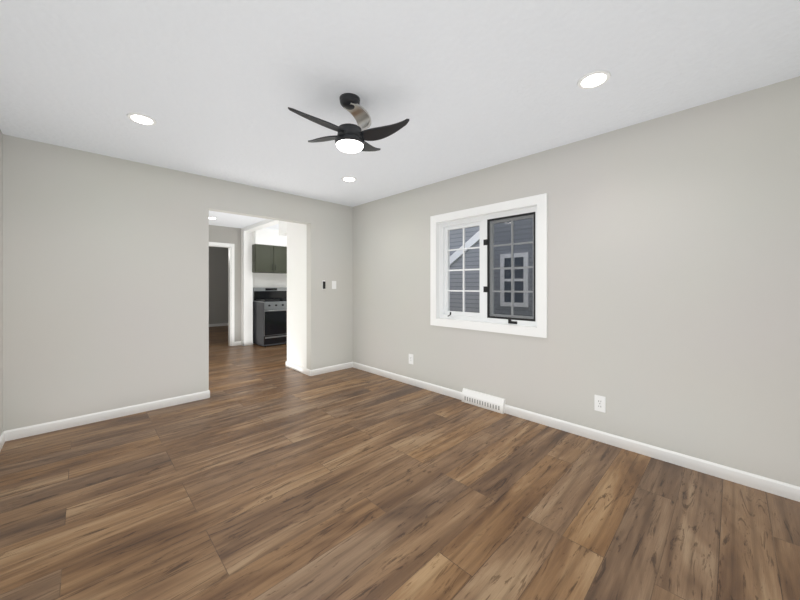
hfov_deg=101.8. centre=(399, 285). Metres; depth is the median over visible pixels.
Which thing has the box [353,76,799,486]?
wall
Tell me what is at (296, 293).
wall
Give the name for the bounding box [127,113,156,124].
recessed light
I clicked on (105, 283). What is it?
wall
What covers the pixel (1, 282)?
wall
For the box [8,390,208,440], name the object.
baseboard
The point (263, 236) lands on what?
soffit
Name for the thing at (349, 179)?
recessed light
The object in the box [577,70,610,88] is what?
recessed light
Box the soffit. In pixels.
[252,228,286,246]
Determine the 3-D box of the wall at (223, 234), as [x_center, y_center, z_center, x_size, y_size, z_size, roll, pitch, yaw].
[-3.731,0.015,6.502,4.890,2.440,0.120,0,0,-44]
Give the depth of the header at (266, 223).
6.19 m
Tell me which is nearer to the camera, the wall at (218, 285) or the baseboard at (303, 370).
the baseboard at (303, 370)
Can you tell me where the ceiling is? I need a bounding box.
[0,0,799,229]
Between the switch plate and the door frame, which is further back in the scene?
the door frame
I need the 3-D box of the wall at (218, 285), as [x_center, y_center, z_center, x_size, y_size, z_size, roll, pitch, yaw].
[-6.420,0.015,9.257,4.890,2.440,0.120,0,0,-44]
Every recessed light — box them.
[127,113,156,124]
[341,176,356,181]
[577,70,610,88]
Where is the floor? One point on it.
(263, 473)
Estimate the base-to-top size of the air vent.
0.135 m
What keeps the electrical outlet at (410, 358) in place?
attached to the wall at (673, 281)
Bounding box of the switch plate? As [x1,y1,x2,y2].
[332,281,335,288]
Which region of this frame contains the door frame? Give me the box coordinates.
[209,242,233,345]
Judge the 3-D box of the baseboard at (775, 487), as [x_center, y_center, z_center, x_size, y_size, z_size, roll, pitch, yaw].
[1.744,1.194,2.421,0.013,0.082,2.070,0,0,-44]
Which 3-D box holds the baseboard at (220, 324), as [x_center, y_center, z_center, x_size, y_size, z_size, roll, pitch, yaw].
[-6.373,1.194,9.209,4.650,0.082,0.013,0,0,-44]
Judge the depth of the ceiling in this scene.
1.86 m
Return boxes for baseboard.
[0,430,7,450]
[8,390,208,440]
[209,323,227,326]
[286,361,310,375]
[311,362,351,375]
[352,362,461,399]
[505,404,799,501]
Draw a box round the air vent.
[462,388,504,413]
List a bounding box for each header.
[244,219,278,231]
[279,221,286,235]
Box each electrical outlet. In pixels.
[409,354,412,363]
[594,395,605,412]
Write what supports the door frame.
attached to the wall at (223, 234)
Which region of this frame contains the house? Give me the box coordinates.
[450,218,532,315]
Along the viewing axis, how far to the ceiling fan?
2.06 m
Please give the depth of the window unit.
3.32 m
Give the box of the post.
[241,228,252,341]
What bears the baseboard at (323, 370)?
attached to the wall at (105, 283)
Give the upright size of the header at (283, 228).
0.390 m
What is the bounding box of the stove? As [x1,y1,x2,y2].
[253,288,286,346]
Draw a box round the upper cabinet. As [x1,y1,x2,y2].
[252,244,286,273]
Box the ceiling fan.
[288,93,408,152]
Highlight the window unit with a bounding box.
[430,193,546,337]
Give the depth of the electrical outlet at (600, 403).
2.58 m
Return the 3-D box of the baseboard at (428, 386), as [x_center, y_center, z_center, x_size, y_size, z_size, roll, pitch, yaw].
[-0.019,1.194,4.228,0.013,0.082,2.020,0,0,-44]
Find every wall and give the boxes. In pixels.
[0,130,2,435]
[3,134,352,430]
[209,225,286,341]
[209,246,227,323]
[287,222,306,367]
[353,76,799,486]
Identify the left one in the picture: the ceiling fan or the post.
the post
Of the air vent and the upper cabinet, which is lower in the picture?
the air vent
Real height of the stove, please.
1.200 m
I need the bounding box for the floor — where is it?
[0,326,799,599]
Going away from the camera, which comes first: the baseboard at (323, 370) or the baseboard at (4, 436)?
the baseboard at (4, 436)

